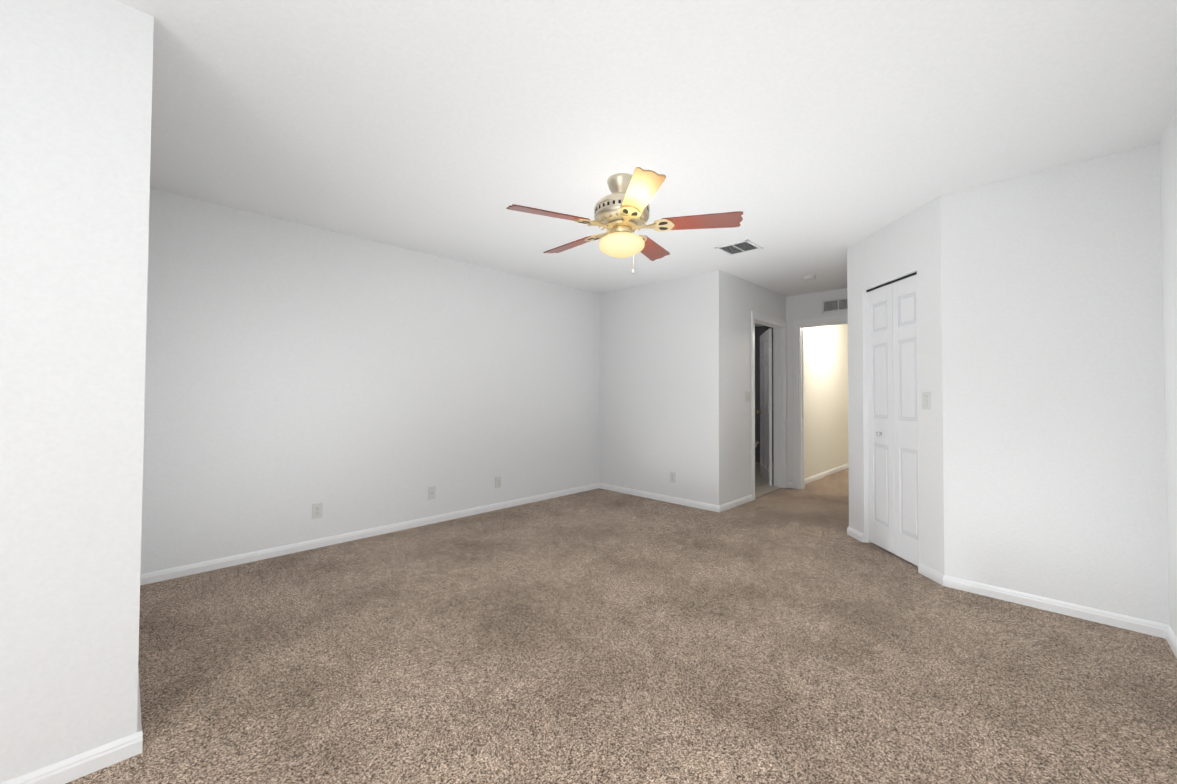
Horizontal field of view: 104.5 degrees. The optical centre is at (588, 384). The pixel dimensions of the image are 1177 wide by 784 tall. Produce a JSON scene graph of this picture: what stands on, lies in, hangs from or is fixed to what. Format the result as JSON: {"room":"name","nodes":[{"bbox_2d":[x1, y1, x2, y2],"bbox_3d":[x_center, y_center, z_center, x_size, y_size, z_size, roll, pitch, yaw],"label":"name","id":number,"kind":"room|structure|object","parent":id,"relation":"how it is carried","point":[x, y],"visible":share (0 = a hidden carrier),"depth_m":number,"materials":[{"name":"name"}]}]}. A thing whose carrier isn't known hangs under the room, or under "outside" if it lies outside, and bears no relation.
{"room":"empty bedroom","nodes":[
{"label":"empty bedroom","id":0,"kind":"room"},
{"bbox_2d":[0,0,153,783],"bbox_3d":[-2.654,-0.024,1.588,1.804,2.440,1.545,-1,-2,44],"label":"wall","id":1,"kind":"structure","parent":0,"point":[75,109],"depth_m":1.39,"materials":[{"name":"white paint"}]},
{"bbox_2d":[1,730,142,783],"bbox_3d":[-1.963,1.155,0.978,0.014,0.065,1.439,-1,-2,44],"label":"baseboard","id":2,"kind":"structure","parent":1,"relation":"attached to","point":[67,770],"depth_m":1.40,"materials":[{"name":"white wood"}]},
{"bbox_2d":[137,669,141,731],"bbox_3d":[-2.115,1.177,2.122,1.804,0.065,0.014,-1,-2,44],"label":"baseboard","id":3,"kind":"structure","parent":1,"relation":"attached to","point":[139,725],"depth_m":1.60,"materials":[{"name":"white wood"}]},
{"bbox_2d":[140,188,599,573],"bbox_3d":[-0.610,0.054,5.054,0.120,2.440,9.360,-1,-2,44],"label":"wall","id":4,"kind":"structure","parent":0,"point":[294,371],"depth_m":3.56,"materials":[{"name":"white paint"}]},
{"bbox_2d":[312,502,322,518],"bbox_3d":[-2.061,0.956,3.464,0.008,0.115,0.070,-1,-2,44],"label":"electrical outlet","id":5,"kind":"object","parent":4,"relation":"attached to","point":[317,510],"visible":1,"depth_m":3.46,"materials":[{"name":"white plastic"}]},
{"bbox_2d":[140,483,598,584],"bbox_3d":[-1.310,1.222,4.225,0.014,0.065,4.120,-1,-2,44],"label":"baseboard","id":6,"kind":"structure","parent":4,"relation":"attached to","point":[180,571],"depth_m":3.52,"materials":[{"name":"white wood"}]},
{"bbox_2d":[428,486,435,499],"bbox_3d":[-1.415,0.977,4.120,0.015,0.115,0.070,-1,-2,44],"label":"outlet","id":7,"kind":"object","parent":4,"relation":"attached to","point":[432,492],"visible":1,"depth_m":4.12,"materials":[{"name":"white plastic"}]},
{"bbox_2d":[495,476,500,487],"bbox_3d":[-0.917,0.990,4.634,0.008,0.115,0.070,-1,-2,44],"label":"electrical outlet","id":8,"kind":"object","parent":4,"relation":"attached to","point":[498,482],"visible":1,"depth_m":4.63,"materials":[{"name":"white plastic"}]},
{"bbox_2d":[65,467,1176,783],"bbox_3d":[1.332,1.309,3.809,4.969,0.100,10.700,-1,-2,44],"label":"floor carpet","id":9,"kind":"object","parent":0,"point":[773,637],"visible":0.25,"depth_m":1.98,"materials":[{"name":"brown carpet"}]},
{"bbox_2d":[116,0,1176,296],"bbox_3d":[1.344,-1.240,3.860,4.969,0.120,10.700,-1,-2,44],"label":"ceiling","id":10,"kind":"structure","parent":0,"point":[818,138],"depth_m":2.04,"materials":[{"name":"white paint"}]},
{"bbox_2d":[506,167,742,273],"bbox_3d":[0.171,-0.927,2.714,1.277,0.563,1.321,-1,-2,44],"label":"ceiling fan","id":11,"kind":"object","parent":10,"relation":"hanging from","point":[622,214],"visible":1,"depth_m":2.58,"materials":[{"name":"brown wood"}]},
{"bbox_2d":[715,239,762,255],"bbox_3d":[1.290,-1.173,3.912,0.300,0.012,0.290,-1,-2,44],"label":"ceiling vent","id":12,"kind":"object","parent":10,"relation":"in","point":[743,246],"visible":1,"depth_m":3.90,"materials":[{"name":"white metal"}]},
{"bbox_2d":[802,274,815,279],"bbox_3d":[2.343,-1.138,4.834,0.136,0.036,0.136,-1,-2,44],"label":"smoke detector","id":13,"kind":"object","parent":10,"relation":"attached to","point":[809,277],"visible":1,"depth_m":4.79,"materials":[{"name":"white plastic"}]},
{"bbox_2d":[599,272,707,502],"bbox_3d":[0.727,0.065,5.247,1.520,2.440,0.120,-1,-2,44],"label":"wall","id":14,"kind":"structure","parent":0,"point":[653,385],"depth_m":5.13,"materials":[{"name":"white paint"}]},
{"bbox_2d":[599,483,719,512],"bbox_3d":[0.722,1.250,5.129,1.654,0.065,0.014,-1,-2,44],"label":"baseboard","id":15,"kind":"structure","parent":14,"relation":"attached to","point":[694,504],"depth_m":5.03,"materials":[{"name":"white wood"}]},
{"bbox_2d":[670,471,675,482],"bbox_3d":[0.914,1.002,4.950,0.070,0.115,0.008,-1,-2,44],"label":"electrical outlet","id":16,"kind":"object","parent":14,"relation":"attached to","point":[673,477],"visible":1,"depth_m":4.94,"materials":[{"name":"white plastic"}]},
{"bbox_2d":[708,270,785,504],"bbox_3d":[2.553,0.087,5.942,0.120,2.440,3.668,-1,-2,44],"label":"wall","id":17,"kind":"structure","parent":0,"point":[733,302],"depth_m":4.77,"materials":[{"name":"white paint"}]},
{"bbox_2d":[719,494,752,511],"bbox_3d":[1.575,1.248,4.829,0.014,0.065,0.752,-1,-2,44],"label":"baseboard","id":18,"kind":"structure","parent":17,"relation":"attached to","point":[735,503],"depth_m":4.80,"materials":[{"name":"white wood"}]},
{"bbox_2d":[746,391,750,401],"bbox_3d":[1.771,0.128,5.049,0.009,0.115,0.116,-1,-2,44],"label":"bathroom light switch","id":19,"kind":"object","parent":17,"relation":"attached to","point":[748,396],"visible":1,"depth_m":5.05,"materials":[{"name":"white plastic"}]},
{"bbox_2d":[756,328,771,485],"bbox_3d":[2.412,0.288,6.257,0.479,2.020,0.713,-1,-2,44],"label":"bathroom door","id":20,"kind":"structure","parent":17,"relation":"in","point":[765,411],"depth_m":6.09,"materials":[{"name":"white wood"}]},
{"bbox_2d":[751,311,786,499],"bbox_3d":[2.131,0.236,5.508,0.154,2.121,0.996,-1,-2,44],"label":"door frame","id":21,"kind":"structure","parent":17,"relation":"attached to","point":[779,326],"depth_m":5.78,"materials":[{"name":"white wood"}]},
{"bbox_2d":[755,326,773,463],"bbox_3d":[2.009,0.097,6.558,1.760,2.440,3.548,-1,-2,44],"label":"wall","id":22,"kind":"structure","parent":0,"point":[760,331],"depth_m":7.94,"materials":[{"name":"grey paint"}]},
{"bbox_2d":[755,462,781,497],"bbox_3d":[1.996,1.309,6.456,1.620,0.012,3.428,-1,-2,44],"label":"floor","id":23,"kind":"structure","parent":0,"point":[762,486],"depth_m":5.92,"materials":[{"name":"beige tile"}]},
{"bbox_2d":[786,288,847,487],"bbox_3d":[3.022,0.080,5.438,1.257,2.440,0.120,-1,-2,44],"label":"wall","id":24,"kind":"structure","parent":0,"point":[804,306],"depth_m":5.77,"materials":[{"name":"white paint"}]},
{"bbox_2d":[787,482,792,487],"bbox_3d":[2.554,1.272,5.773,0.065,0.065,0.014,-1,-2,44],"label":"baseboard","id":25,"kind":"structure","parent":24,"relation":"attached to","point":[789,485],"depth_m":5.77,"materials":[{"name":"white wood"}]},
{"bbox_2d":[793,315,847,488],"bbox_3d":[2.997,0.239,5.458,0.996,2.121,0.154,-1,-2,44],"label":"door frame","id":26,"kind":"structure","parent":24,"relation":"attached to","point":[799,326],"depth_m":5.72,"materials":[{"name":"white wood"}]},
{"bbox_2d":[822,297,847,312],"bbox_3d":[2.972,-0.952,5.422,0.362,0.160,0.009,-1,-2,44],"label":"air vent","id":27,"kind":"object","parent":24,"relation":"in","point":[834,305],"visible":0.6,"depth_m":5.45,"materials":[{"name":"white metal"}]},
{"bbox_2d":[804,324,848,478],"bbox_3d":[3.583,0.110,6.852,0.080,2.440,2.686,-1,-2,44],"label":"wall","id":28,"kind":"structure","parent":0,"point":[826,395],"depth_m":6.63,"materials":[{"name":"white paint"}]},
{"bbox_2d":[805,463,848,483],"bbox_3d":[3.569,1.296,6.752,0.014,0.065,2.566,-1,-2,44],"label":"baseboard","id":29,"kind":"structure","parent":28,"relation":"attached to","point":[823,474],"depth_m":6.63,"materials":[{"name":"white wood"}]},
{"bbox_2d":[847,196,943,574],"bbox_3d":[2.272,0.035,3.365,0.120,2.440,1.033,0,-1,0],"label":"wall","id":30,"kind":"structure","parent":0,"point":[908,242],"depth_m":3.04,"materials":[{"name":"white paint"}]},
{"bbox_2d":[847,526,863,541],"bbox_3d":[2.199,1.230,3.756,0.014,0.065,0.215,0,-1,0],"label":"baseboard","id":31,"kind":"structure","parent":30,"relation":"attached to","point":[855,534],"depth_m":3.74,"materials":[{"name":"white wood"}]},
{"bbox_2d":[862,269,919,562],"bbox_3d":[2.271,0.239,3.360,0.120,2.031,0.618,0,-1,0],"label":"trim","id":32,"kind":"structure","parent":30,"relation":"attached to","point":[865,401],"depth_m":3.66,"materials":[{"name":"white wood"}]},
{"bbox_2d":[867,274,918,565],"bbox_3d":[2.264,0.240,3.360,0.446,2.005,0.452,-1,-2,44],"label":"bifold closet door","id":33,"kind":"structure","parent":30,"relation":"in","point":[893,424],"depth_m":3.35,"materials":[{"name":"white wood"}]},
{"bbox_2d":[922,392,930,409],"bbox_3d":[2.209,0.103,2.981,0.009,0.115,0.070,0,-1,0],"label":"switch","id":34,"kind":"object","parent":30,"relation":"attached to","point":[926,400],"visible":1,"depth_m":2.97,"materials":[{"name":"white plastic"}]},
{"bbox_2d":[918,563,944,585],"bbox_3d":[2.201,1.214,2.926,0.014,0.065,0.213,0,-1,0],"label":"baseboard","id":35,"kind":"structure","parent":30,"relation":"attached to","point":[931,573],"depth_m":2.92,"materials":[{"name":"white wood"}]},
{"bbox_2d":[940,143,1169,624],"bbox_3d":[2.609,0.020,2.546,0.989,2.440,0.120,-1,-2,44],"label":"wall","id":36,"kind":"structure","parent":0,"point":[1054,446],"depth_m":2.49,"materials":[{"name":"white paint"}]},
{"bbox_2d":[943,575,1169,638],"bbox_3d":[2.512,1.207,2.519,0.875,0.065,0.014,-1,-2,44],"label":"baseboard","id":37,"kind":"structure","parent":36,"relation":"attached to","point":[1152,628],"depth_m":2.46,"materials":[{"name":"white wood"}]},
{"bbox_2d":[1160,109,1176,636],"bbox_3d":[1.145,-0.029,0.428,0.120,2.440,5.198,-1,-2,44],"label":"wall","id":38,"kind":"structure","parent":0,"point":[1168,157],"depth_m":2.14,"materials":[{"name":"white paint"}]},
{"bbox_2d":[1166,626,1176,657],"bbox_3d":[1.086,1.159,0.446,0.014,0.065,4.944,-1,-2,44],"label":"baseboard","id":39,"kind":"structure","parent":38,"relation":"attached to","point":[1171,638],"depth_m":2.13,"materials":[{"name":"white wood"}]}
]}

